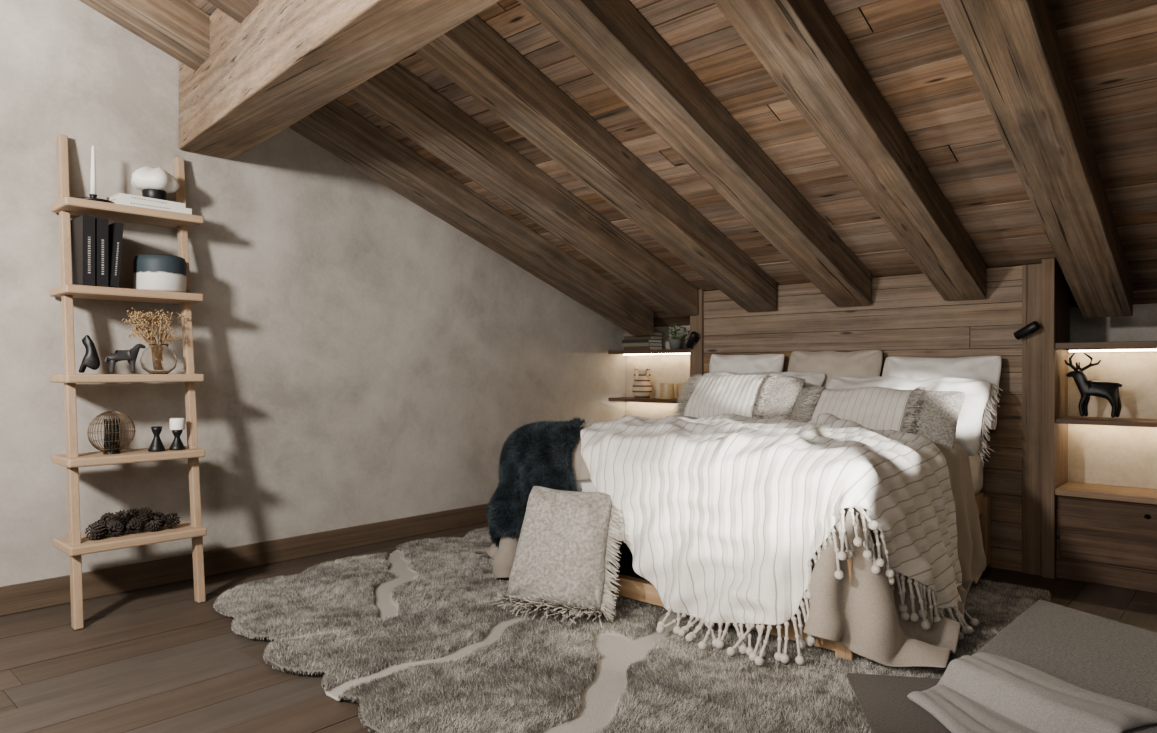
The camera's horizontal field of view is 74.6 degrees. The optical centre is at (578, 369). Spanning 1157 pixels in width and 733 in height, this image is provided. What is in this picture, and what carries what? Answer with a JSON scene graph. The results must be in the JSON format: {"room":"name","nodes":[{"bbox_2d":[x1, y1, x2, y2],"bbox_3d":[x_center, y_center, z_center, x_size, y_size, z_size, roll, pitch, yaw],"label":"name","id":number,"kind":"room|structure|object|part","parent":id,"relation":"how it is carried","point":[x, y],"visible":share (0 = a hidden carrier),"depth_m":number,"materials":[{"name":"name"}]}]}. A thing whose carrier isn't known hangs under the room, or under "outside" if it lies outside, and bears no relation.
{"room":"bedroom","nodes":[
{"label":"bedroom","id":0,"kind":"room"},
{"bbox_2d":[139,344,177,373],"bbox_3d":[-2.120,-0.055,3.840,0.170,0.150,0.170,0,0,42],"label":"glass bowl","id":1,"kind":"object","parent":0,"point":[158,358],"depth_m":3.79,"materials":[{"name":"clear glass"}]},
{"bbox_2d":[0,0,627,586],"bbox_3d":[-2.011,-0.877,4.422,0.120,4.055,7.450,0,0,42],"label":"wall","id":2,"kind":"structure","parent":0,"point":[363,358],"depth_m":4.46,"materials":[{"name":"grey paint"}]},
{"bbox_2d":[0,503,487,615],"bbox_3d":[-2.077,1.083,4.245,0.020,0.135,6.900,0,0,42],"label":"baseboard","id":3,"kind":"structure","parent":2,"relation":"attached to","point":[27,596],"depth_m":4.32,"materials":[{"name":"brown wood"}]},
{"bbox_2d":[0,522,1156,732],"bbox_3d":[0.367,1.190,2.266,6.500,0.080,7.450,0,0,42],"label":"floor","id":4,"kind":"structure","parent":0,"point":[156,659],"depth_m":2.99,"materials":[{"name":"brown wood"}]},
{"bbox_2d":[49,134,206,629],"bbox_3d":[-2.202,0.000,3.757,0.500,2.300,0.652,0,0,42],"label":"ladder shelf","id":5,"kind":"object","parent":4,"relation":"on","point":[75,545],"visible":0.95,"depth_m":3.66,"materials":[{"name":"brown wood"}]},
{"bbox_3d":[-2.383,0.000,3.558,0.041,2.300,0.506,0,0,-41],"label":"rail","id":6,"kind":"part","parent":5,"relation":"part of","materials":[{"name":"brown wood"}]},
{"bbox_2d":[70,215,94,285],"bbox_3d":[-2.372,-0.560,3.636,0.202,0.330,0.050,0,0,42],"label":"book","id":7,"kind":"object","parent":5,"relation":"on","point":[83,226],"visible":0.97,"depth_m":3.58,"materials":[{"name":"paper"}]},
{"bbox_2d":[79,335,99,372],"bbox_3d":[-2.326,-0.076,3.619,0.083,0.179,0.053,0,0,-18],"label":"figurine","id":8,"kind":"object","parent":5,"relation":"on","point":[91,360],"visible":1,"depth_m":3.60,"materials":[{"name":"black ceramic"}]},
{"bbox_2d":[74,145,113,202],"bbox_3d":[-2.353,-0.948,3.687,0.177,0.285,0.177,0,0,-3],"label":"candle holder","id":9,"kind":"object","parent":5,"relation":"on","point":[93,196],"visible":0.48,"depth_m":3.68,"materials":[{"name":"white wax"}]},
{"bbox_2d":[90,145,95,193],"bbox_3d":[-2.354,-0.968,3.687,0.026,0.245,0.026,0,0,42],"label":"candle","id":10,"kind":"object","parent":9,"relation":"on","point":[93,164],"depth_m":3.68,"materials":[{"name":"white wax"}]},
{"bbox_2d":[85,522,106,540],"bbox_3d":[-2.233,0.748,3.517,0.089,0.088,0.083,0,0,39],"label":"pine cone","id":11,"kind":"object","parent":5,"relation":"on","point":[97,530],"visible":0.99,"depth_m":3.50,"materials":[{"name":"brown plant"}]},
{"bbox_2d":[95,218,107,286],"bbox_3d":[-2.334,-0.557,3.677,0.202,0.325,0.048,0,0,42],"label":"book","id":12,"kind":"object","parent":5,"relation":"on","point":[101,225],"visible":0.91,"depth_m":3.61,"materials":[{"name":"paper"}]},
{"bbox_2d":[87,411,135,453],"bbox_3d":[-2.235,0.297,3.639,0.122,0.205,0.202,0,0,42],"label":"candle holder","id":13,"kind":"object","parent":5,"relation":"on","point":[112,441],"visible":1,"depth_m":3.62,"materials":[{"name":"gold metal"}]},
{"bbox_2d":[106,520,123,535],"bbox_3d":[-2.182,0.745,3.579,0.078,0.078,0.063,0,0,-17],"label":"pine cone","id":14,"kind":"object","parent":5,"relation":"on","point":[114,528],"visible":0.99,"depth_m":3.56,"materials":[{"name":"brown plant"}]},
{"bbox_2d":[113,510,130,524],"bbox_3d":[-2.172,0.703,3.614,0.083,0.081,0.081,0,0,-18],"label":"pine cone","id":15,"kind":"object","parent":14,"relation":"on","point":[121,515],"visible":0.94,"depth_m":3.61,"materials":[{"name":"brown plant"}]},
{"bbox_2d":[108,222,123,287],"bbox_3d":[-2.293,-0.554,3.723,0.202,0.312,0.057,0,0,42],"label":"book","id":16,"kind":"object","parent":5,"relation":"on","point":[115,230],"visible":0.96,"depth_m":3.66,"materials":[{"name":"paper"}]},
{"bbox_2d":[104,344,145,372],"bbox_3d":[-2.207,-0.058,3.700,0.056,0.144,0.180,0,0,42],"label":"figurine","id":17,"kind":"object","parent":5,"relation":"on","point":[130,355],"visible":1,"depth_m":3.68,"materials":[{"name":"black ceramic"}]},
{"bbox_3d":[-2.252,-0.375,3.807,0.290,0.040,0.611,0,0,42],"label":"shelf","id":18,"kind":"part","parent":5,"relation":"part of","materials":[{"name":"brown wood"}]},
{"bbox_3d":[-2.223,0.040,3.764,0.290,0.040,0.602,0,0,42],"label":"shelf","id":19,"kind":"part","parent":5,"relation":"part of","materials":[{"name":"brown wood"}]},
{"bbox_3d":[-2.260,-0.785,3.831,0.255,0.040,0.620,0,0,42],"label":"shelf","id":20,"kind":"part","parent":5,"relation":"part of","materials":[{"name":"brown wood"}]},
{"bbox_3d":[-2.187,0.420,3.714,0.290,0.040,0.593,0,0,42],"label":"shelf","id":21,"kind":"part","parent":5,"relation":"part of","materials":[{"name":"brown wood"}]},
{"bbox_3d":[-2.151,0.805,3.665,0.290,0.040,0.584,0,0,42],"label":"shelf","id":22,"kind":"part","parent":5,"relation":"part of","materials":[{"name":"brown wood"}]},
{"bbox_2d":[125,517,143,532],"bbox_3d":[-2.126,0.743,3.640,0.080,0.080,0.073,0,0,-22],"label":"pine cone","id":23,"kind":"object","parent":5,"relation":"on","point":[136,524],"visible":1,"depth_m":3.62,"materials":[{"name":"brown plant"}]},
{"bbox_2d":[110,198,191,214],"bbox_3d":[-2.196,-0.821,3.881,0.192,0.032,0.350,0,0,42],"label":"book","id":24,"kind":"object","parent":5,"relation":"on","point":[122,201],"visible":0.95,"depth_m":3.80,"materials":[{"name":"paper"}]},
{"bbox_2d":[105,193,184,207],"bbox_3d":[-2.207,-0.850,3.877,0.182,0.026,0.310,0,0,39],"label":"book","id":25,"kind":"object","parent":24,"relation":"on","point":[118,195],"visible":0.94,"depth_m":3.79,"materials":[{"name":"paper"}]},
{"bbox_2d":[131,166,179,199],"bbox_3d":[-2.174,-0.952,3.906,0.193,0.178,0.222,0,0,42],"label":"table lamp","id":26,"kind":"object","parent":25,"relation":"on","point":[155,183],"visible":0.91,"depth_m":3.85,"materials":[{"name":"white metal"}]},
{"bbox_2d":[144,516,162,531],"bbox_3d":[-2.069,0.750,3.699,0.085,0.084,0.084,0,0,32],"label":"pine cone","id":27,"kind":"object","parent":5,"relation":"on","point":[155,524],"visible":1,"depth_m":3.68,"materials":[{"name":"brown plant"}]},
{"bbox_2d":[122,307,190,373],"bbox_3d":[-2.140,-0.145,3.815,0.220,0.330,0.295,0,0,10],"label":"flower vase","id":28,"kind":"object","parent":5,"relation":"on","point":[158,358],"visible":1,"depth_m":3.79,"materials":[{"name":"clear glass"}]},
{"bbox_2d":[148,426,164,451],"bbox_3d":[-2.081,0.340,3.749,0.076,0.120,0.076,0,0,42],"label":"candle holder","id":29,"kind":"object","parent":5,"relation":"on","point":[156,445],"visible":1,"depth_m":3.73,"materials":[{"name":"black metal"}]},
{"bbox_2d":[149,511,165,526],"bbox_3d":[-2.096,0.748,3.777,0.092,0.090,0.088,0,0,-17],"label":"pine cone","id":30,"kind":"object","parent":5,"relation":"on","point":[161,515],"visible":0.23,"depth_m":3.77,"materials":[{"name":"brown plant"}]},
{"bbox_2d":[133,254,186,292],"bbox_3d":[-2.141,-0.487,3.892,0.240,0.185,0.240,0,0,42],"label":"vase","id":31,"kind":"object","parent":5,"relation":"on","point":[159,272],"visible":0.8,"depth_m":3.79,"materials":[{"name":"ceramic"}]},
{"bbox_2d":[164,513,180,528],"bbox_3d":[-2.008,0.743,3.760,0.074,0.084,0.084,0,0,-25],"label":"pine cone","id":32,"kind":"object","parent":5,"relation":"on","point":[170,521],"visible":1,"depth_m":3.75,"materials":[{"name":"brown plant"}]},
{"bbox_2d":[169,418,185,449],"bbox_3d":[-2.017,0.321,3.820,0.076,0.158,0.076,0,0,42],"label":"candle holder","id":33,"kind":"object","parent":5,"relation":"on","point":[177,425],"visible":1,"depth_m":3.80,"materials":[{"name":"black metal"}]},
{"bbox_2d":[170,418,184,429],"bbox_3d":[-2.017,0.271,3.820,0.068,0.058,0.068,0,0,42],"label":"candle","id":34,"kind":"object","parent":33,"relation":"on","point":[175,423],"depth_m":3.79,"materials":[{"name":"white wax"}]},
{"bbox_3d":[-2.025,0.000,3.952,0.042,2.300,0.509,0,0,-40],"label":"rail","id":35,"kind":"part","parent":5,"relation":"part of","materials":[{"name":"brown wood"}]},
{"label":"pine cone","id":36,"kind":"object","parent":5,"relation":"on","visible":0},
{"bbox_2d":[99,512,117,527],"bbox_3d":[-2.223,0.712,3.599,0.078,0.078,0.078,0,0,25],"label":"pine cone","id":37,"kind":"object","parent":36,"relation":"on","point":[108,517],"visible":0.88,"depth_m":3.58,"materials":[{"name":"brown plant"}]},
{"bbox_3d":[-2.149,0.744,3.705,0.090,0.090,0.073,41,-8,14],"label":"pine cone","id":38,"kind":"object","parent":5,"relation":"on","visible":0},
{"bbox_2d":[125,508,138,518],"bbox_3d":[-2.149,0.708,3.671,0.080,0.085,0.086,0,0,-11],"label":"pine cone","id":39,"kind":"object","parent":38,"relation":"on","point":[128,510],"visible":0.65,"depth_m":3.66,"materials":[{"name":"brown plant"}]},
{"bbox_2d":[135,507,153,523],"bbox_3d":[-2.111,0.710,3.693,0.072,0.091,0.091,0,0,19],"label":"pine cone","id":40,"kind":"object","parent":38,"relation":"on","point":[142,513],"visible":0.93,"depth_m":3.67,"materials":[{"name":"brown plant"}]},
{"bbox_2d":[214,527,1050,732],"bbox_3d":[0.107,1.122,3.764,3.379,0.054,3.181,0,0,42],"label":"rug","id":41,"kind":"object","parent":4,"relation":"on","point":[410,634],"visible":0.55,"depth_m":2.95,"materials":[{"name":"grey fur"}]},
{"bbox_2d":[483,486,624,627],"bbox_3d":[-0.076,0.846,3.503,0.563,0.557,0.472,0,0,26],"label":"cushion","id":42,"kind":"object","parent":41,"relation":"on","point":[563,550],"visible":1,"depth_m":3.48,"materials":[{"name":"fabric"}]},
{"bbox_2d":[609,493,990,660],"bbox_3d":[1.019,0.910,4.273,1.870,0.420,1.980,0,0,42],"label":"bed","id":43,"kind":"object","parent":41,"relation":"on","point":[634,588],"visible":0.2,"depth_m":3.61,"materials":[{"name":"brown wood"}]},
{"bbox_3d":[0.360,1.060,4.871,0.050,0.080,1.820,0,0,42],"label":"rail","id":44,"kind":"part","parent":43,"relation":"part of","materials":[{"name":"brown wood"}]},
{"bbox_3d":[0.381,1.055,3.569,1.730,0.090,0.060,0,0,42],"label":"foot rail","id":45,"kind":"part","parent":43,"relation":"part of","materials":[{"name":"brown wood"}]},
{"bbox_2d":[573,444,982,493],"bbox_3d":[1.019,0.514,4.273,1.830,0.401,1.960,0,0,42],"label":"mattress","id":46,"kind":"object","parent":43,"relation":"on","point":[976,465],"visible":0.02,"depth_m":4.20,"materials":[{"name":"white fabric"}]},
{"bbox_2d":[473,416,986,667],"bbox_3d":[0.780,0.691,4.060,2.626,0.846,1.742,0,0,42],"label":"bedspread","id":47,"kind":"object","parent":46,"relation":"on","point":[862,614],"visible":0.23,"depth_m":2.91,"materials":[{"name":"beige fabric"}]},
{"bbox_2d":[485,415,584,547],"bbox_3d":[-0.238,0.617,4.050,0.457,0.762,0.718,0,0,-26],"label":"fur throw","id":48,"kind":"object","parent":47,"relation":"on","point":[534,454],"visible":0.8,"depth_m":3.97,"materials":[{"name":"fur"}]},
{"bbox_2d":[672,373,804,418],"bbox_3d":[0.999,0.198,4.833,0.833,0.358,0.320,0,0,44],"label":"cushion","id":49,"kind":"object","parent":47,"relation":"on","point":[752,396],"visible":0.74,"depth_m":4.75,"materials":[{"name":"fabric"}]},
{"bbox_2d":[580,413,978,665],"bbox_3d":[0.829,0.675,3.667,1.877,0.875,1.442,0,0,42],"label":"throw blanket","id":50,"kind":"object","parent":47,"relation":"on","point":[727,516],"visible":0.94,"depth_m":3.24,"materials":[{"name":"white fabric"}]},
{"bbox_2d":[790,384,964,447],"bbox_3d":[1.599,0.246,4.207,0.308,0.341,0.938,0,0,-45],"label":"cushion","id":51,"kind":"object","parent":47,"relation":"on","point":[932,415],"visible":0.77,"depth_m":4.08,"materials":[{"name":"fabric"}]},
{"bbox_2d":[709,354,784,372],"bbox_3d":[1.150,0.097,5.346,0.574,0.428,0.227,0,0,38],"label":"pillow","id":52,"kind":"object","parent":46,"relation":"on","point":[764,362],"visible":0.39,"depth_m":5.29,"materials":[{"name":"white fabric"}]},
{"bbox_2d":[703,371,825,387],"bbox_3d":[1.159,0.208,5.090,0.934,0.398,0.349,0,0,43],"label":"pillow","id":53,"kind":"object","parent":46,"relation":"on","point":[811,379],"visible":0.14,"depth_m":4.91,"materials":[{"name":"white fabric"}]},
{"bbox_2d":[788,350,882,387],"bbox_3d":[1.620,0.085,4.912,0.631,0.431,0.235,0,0,42],"label":"pillow","id":54,"kind":"object","parent":46,"relation":"on","point":[864,363],"visible":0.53,"depth_m":4.86,"materials":[{"name":"beige fabric"}]},
{"bbox_2d":[826,376,1002,466],"bbox_3d":[1.870,0.273,4.406,1.026,0.473,0.369,0,0,44],"label":"pillow","id":55,"kind":"object","parent":46,"relation":"on","point":[977,391],"visible":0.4,"depth_m":4.18,"materials":[{"name":"white fabric"}]},
{"bbox_2d":[882,356,1001,429],"bbox_3d":[2.105,0.126,4.481,0.668,0.422,0.250,0,0,45],"label":"pillow","id":56,"kind":"object","parent":46,"relation":"on","point":[987,368],"visible":0.38,"depth_m":4.41,"materials":[{"name":"white fabric"}]},
{"bbox_3d":[1.048,0.920,2.965,0.070,0.400,0.080,0,0,42],"label":"leg","id":57,"kind":"part","parent":43,"relation":"part of","materials":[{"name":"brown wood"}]},
{"bbox_3d":[1.679,0.760,3.675,0.050,0.120,1.820,0,0,42],"label":"rail","id":58,"kind":"part","parent":43,"relation":"part of","materials":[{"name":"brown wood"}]},
{"bbox_3d":[2.324,0.920,4.372,0.070,0.400,0.080,0,0,42],"label":"leg","id":59,"kind":"part","parent":43,"relation":"part of","materials":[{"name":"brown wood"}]},
{"bbox_2d":[847,673,950,732],"bbox_3d":[1.450,1.104,2.091,1.221,0.020,1.208,0,0,12],"label":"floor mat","id":60,"kind":"object","parent":41,"relation":"on","point":[883,700],"visible":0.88,"depth_m":2.49,"materials":[{"name":"grey fabric"}]},
{"bbox_2d":[975,600,1156,732],"bbox_3d":[1.948,1.051,2.338,1.034,0.082,1.794,0,0,-25],"label":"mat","id":61,"kind":"object","parent":60,"relation":"on","point":[1090,652],"visible":0.6,"depth_m":2.74,"materials":[{"name":"grey fabric"}]},
{"bbox_2d":[907,652,1156,732],"bbox_3d":[1.327,1.031,2.326,0.546,0.114,0.563,0,0,-21],"label":"throw blanket","id":62,"kind":"object","parent":61,"relation":"on","point":[981,692],"visible":1,"depth_m":2.33,"materials":[{"name":"grey fabric"}]},
{"bbox_2d":[608,349,689,418],"bbox_3d":[0.785,0.487,6.574,1.128,1.325,0.295,0,0,42],"label":"wall shelf","id":63,"kind":"object","parent":4,"relation":"on","point":[665,365],"visible":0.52,"depth_m":6.76,"materials":[{"name":"paint"}]},
{"bbox_2d":[632,367,651,398],"bbox_3d":[0.563,0.111,6.725,0.185,0.277,0.180,0,0,42],"label":"jug","id":64,"kind":"object","parent":63,"relation":"on","point":[641,388],"visible":0.99,"depth_m":6.67,"materials":[{"name":"ceramic"}]},
{"bbox_3d":[0.519,0.046,6.765,0.067,0.146,0.016,0,0,42],"label":"handle","id":65,"kind":"part","parent":64,"relation":"part of","materials":[{"name":"ceramic"}]},
{"bbox_3d":[0.607,0.046,6.685,0.066,0.146,0.016,0,0,42],"label":"handle","id":66,"kind":"part","parent":64,"relation":"part of","materials":[{"name":"ceramic"}]},
{"bbox_2d":[624,346,661,349],"bbox_3d":[0.574,-0.191,6.727,0.285,0.032,0.191,0,0,44],"label":"book","id":67,"kind":"object","parent":63,"relation":"on","point":[633,347],"visible":0.82,"depth_m":6.63,"materials":[{"name":"paper"}]},
{"bbox_2d":[622,342,661,346],"bbox_3d":[0.565,-0.223,6.736,0.302,0.032,0.191,0,0,42],"label":"book","id":68,"kind":"object","parent":67,"relation":"on","point":[646,343],"visible":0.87,"depth_m":6.66,"materials":[{"name":"paper"}]},
{"bbox_2d":[622,339,661,342],"bbox_3d":[0.563,-0.253,6.737,0.303,0.028,0.191,0,0,45],"label":"book","id":69,"kind":"object","parent":68,"relation":"on","point":[638,340],"visible":0.89,"depth_m":6.64,"materials":[{"name":"paper"}]},
{"bbox_2d":[624,335,662,339],"bbox_3d":[0.575,-0.283,6.727,0.286,0.032,0.191,0,0,41],"label":"book","id":70,"kind":"object","parent":69,"relation":"on","point":[647,336],"visible":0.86,"depth_m":6.65,"materials":[{"name":"paper"}]},
{"bbox_2d":[623,332,661,335],"bbox_3d":[0.571,-0.314,6.731,0.292,0.031,0.191,0,0,44],"label":"book","id":71,"kind":"object","parent":70,"relation":"on","point":[655,333],"visible":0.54,"depth_m":6.67,"materials":[{"name":"paper"}]},
{"bbox_3d":[0.766,0.265,6.561,1.118,0.030,0.250,0,0,42],"label":"shelf","id":72,"kind":"part","parent":63,"relation":"part of","materials":[{"name":"brown wood"}]},
{"bbox_3d":[0.766,-0.160,6.561,1.118,0.030,0.250,0,0,42],"label":"shelf","id":73,"kind":"part","parent":63,"relation":"part of","materials":[{"name":"brown wood"}]},
{"bbox_2d":[660,383,673,398],"bbox_3d":[0.763,0.180,6.543,0.124,0.140,0.124,0,0,42],"label":"candle","id":74,"kind":"object","parent":63,"relation":"on","point":[666,389],"visible":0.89,"depth_m":6.49,"materials":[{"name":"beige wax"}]},
{"bbox_2d":[662,323,687,348],"bbox_3d":[0.825,-0.289,6.484,0.303,0.227,0.277,0,0,42],"label":"potted plant","id":75,"kind":"object","parent":63,"relation":"on","point":[675,342],"visible":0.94,"depth_m":6.44,"materials":[{"name":"green plant"}]},
{"bbox_3d":[0.830,-0.217,6.483,0.124,0.085,0.124,0,0,42],"label":"pot","id":76,"kind":"part","parent":75,"relation":"part of","materials":[{"name":"grey ceramic"}]},
{"bbox_2d":[678,383,685,398],"bbox_3d":[0.904,0.180,6.416,0.124,0.140,0.124,0,0,42],"label":"candle","id":77,"kind":"object","parent":63,"relation":"on","point":[680,385],"visible":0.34,"depth_m":6.38,"materials":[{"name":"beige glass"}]},
{"bbox_2d":[690,258,1069,578],"bbox_3d":[1.879,0.267,5.154,2.400,1.766,0.440,0,0,42],"label":"headboard","id":78,"kind":"object","parent":4,"relation":"on","point":[906,316],"visible":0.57,"depth_m":4.41,"materials":[{"name":"brown wood"}]},
{"bbox_2d":[686,331,698,347],"bbox_3d":[0.859,-0.227,5.736,0.115,0.126,0.097,0,0,42],"label":"wall lamp","id":79,"kind":"object","parent":78,"relation":"attached to","point":[693,337],"visible":1,"depth_m":5.71,"materials":[{"name":"black metal"}]},
{"bbox_2d":[1014,321,1039,339],"bbox_3d":[2.506,-0.220,4.243,0.133,0.102,0.097,0,0,42],"label":"wall lamp","id":80,"kind":"object","parent":78,"relation":"attached to","point":[1034,326],"visible":1,"depth_m":4.22,"materials":[{"name":"black metal"}]},
{"bbox_2d":[1055,341,1156,592],"bbox_3d":[3.867,0.500,3.513,2.750,1.300,0.679,0,0,42],"label":"cabinet","id":81,"kind":"object","parent":4,"relation":"on","point":[1106,509],"visible":1,"depth_m":4.19,"materials":[{"name":"paint"}]},
{"bbox_2d":[1064,352,1121,417],"bbox_3d":[2.850,0.080,4.207,0.262,0.357,0.087,0,0,42],"label":"deer figurine","id":82,"kind":"object","parent":81,"relation":"on","point":[1087,388],"visible":1,"depth_m":4.19,"materials":[{"name":"black metal"}]},
{"bbox_2d":[1055,341,1156,349],"bbox_3d":[3.870,-0.133,3.517,2.750,0.035,0.670,0,0,42],"label":"shelf","id":83,"kind":"object","parent":81,"relation":"attached to","point":[1121,345],"depth_m":4.06,"materials":[{"name":"brown wood"}]},
{"bbox_2d":[1055,482,1156,504],"bbox_3d":[3.770,0.672,3.406,2.750,0.035,0.370,0,0,42],"label":"shelf","id":84,"kind":"object","parent":81,"relation":"attached to","point":[1114,493],"depth_m":4.13,"materials":[{"name":"brown wood"}]},
{"bbox_2d":[1055,416,1156,426],"bbox_3d":[3.773,0.282,3.409,2.750,0.025,0.360,0,0,42],"label":"shelf","id":85,"kind":"object","parent":81,"relation":"attached to","point":[1123,421],"depth_m":4.14,"materials":[{"name":"brown wood"}]},
{"bbox_3d":[2.823,0.870,4.051,0.440,0.330,0.025,0,0,42],"label":"door","id":86,"kind":"part","parent":81,"relation":"part of","materials":[{"name":"brown wood"}]},
{"bbox_3d":[3.907,0.465,3.557,2.750,1.170,0.040,0,0,42],"label":"panel","id":87,"kind":"part","parent":81,"relation":"part of","materials":[{"name":"paint"}]},
{"bbox_2d":[187,0,1156,326],"bbox_3d":[0.367,-1.686,2.266,6.700,2.665,7.650,0,0,42],"label":"ceiling","id":88,"kind":"structure","parent":0,"point":[910,50],"depth_m":3.48,"materials":[{"name":"brown wood"}]},
{"bbox_2d":[79,0,209,70],"bbox_3d":[-2.971,-2.186,2.626,0.234,1.311,3.259,0,0,42],"label":"ceiling beam","id":89,"kind":"structure","parent":88,"relation":"attached to","point":[180,29],"depth_m":3.64,"materials":[{"name":"brown wood"}]},
{"bbox_2d":[206,0,258,23],"bbox_3d":[-2.503,-2.197,2.160,0.233,1.288,3.198,0,0,42],"label":"ceiling beam","id":90,"kind":"structure","parent":88,"relation":"attached to","point":[238,10],"depth_m":3.30,"materials":[{"name":"brown wood"}]},
{"bbox_2d":[178,0,499,159],"bbox_3d":[0.053,-1.560,1.919,0.303,0.724,6.334,0,0,-42],"label":"cross beam","id":91,"kind":"structure","parent":88,"relation":"attached to","point":[287,60],"depth_m":3.16,"materials":[{"name":"brown wood"}]},
{"bbox_2d":[289,99,653,334],"bbox_3d":[-0.553,-0.962,5.293,0.233,1.325,3.300,0,0,42],"label":"ceiling beam","id":92,"kind":"structure","parent":88,"relation":"attached to","point":[334,127],"depth_m":4.96,"materials":[{"name":"brown wood"}]},
{"bbox_2d":[345,62,697,315],"bbox_3d":[-0.199,-1.030,4.701,0.233,1.230,3.021,0,0,42],"label":"ceiling beam","id":93,"kind":"structure","parent":88,"relation":"attached to","point":[395,95],"depth_m":4.41,"materials":[{"name":"brown wood"}]},
{"bbox_2d":[415,15,775,311],"bbox_3d":[0.263,-1.041,4.242,0.233,1.249,3.082,0,0,42],"label":"ceiling beam","id":94,"kind":"structure","parent":88,"relation":"attached to","point":[475,57],"depth_m":3.91,"materials":[{"name":"brown wood"}]},
{"bbox_2d":[517,0,870,306],"bbox_3d":[0.734,-1.052,3.773,0.233,1.269,3.143,0,0,42],"label":"ceiling beam","id":95,"kind":"structure","parent":88,"relation":"attached to","point":[612,39],"depth_m":3.49,"materials":[{"name":"brown wood"}]},
{"bbox_2d":[713,0,985,299],"bbox_3d":[1.206,-1.061,3.303,0.233,1.293,3.205,0,0,42],"label":"ceiling beam","id":96,"kind":"structure","parent":88,"relation":"attached to","point":[800,44],"depth_m":3.21,"materials":[{"name":"brown wood"}]},
{"bbox_2d":[939,0,1132,317],"bbox_3d":[1.785,-1.014,2.966,0.233,1.429,3.606,0,0,42],"label":"ceiling beam","id":97,"kind":"structure","parent":88,"relation":"attached to","point":[1012,49],"depth_m":2.98,"materials":[{"name":"brown wood"}]},
{"bbox_2d":[654,303,1156,348],"bbox_3d":[2.836,0.372,4.988,6.300,1.556,0.100,0,0,42],"label":"wall","id":98,"kind":"structure","parent":0,"point":[1142,326],"depth_m":4.59,"materials":[{"name":"grey paint"}]}
]}

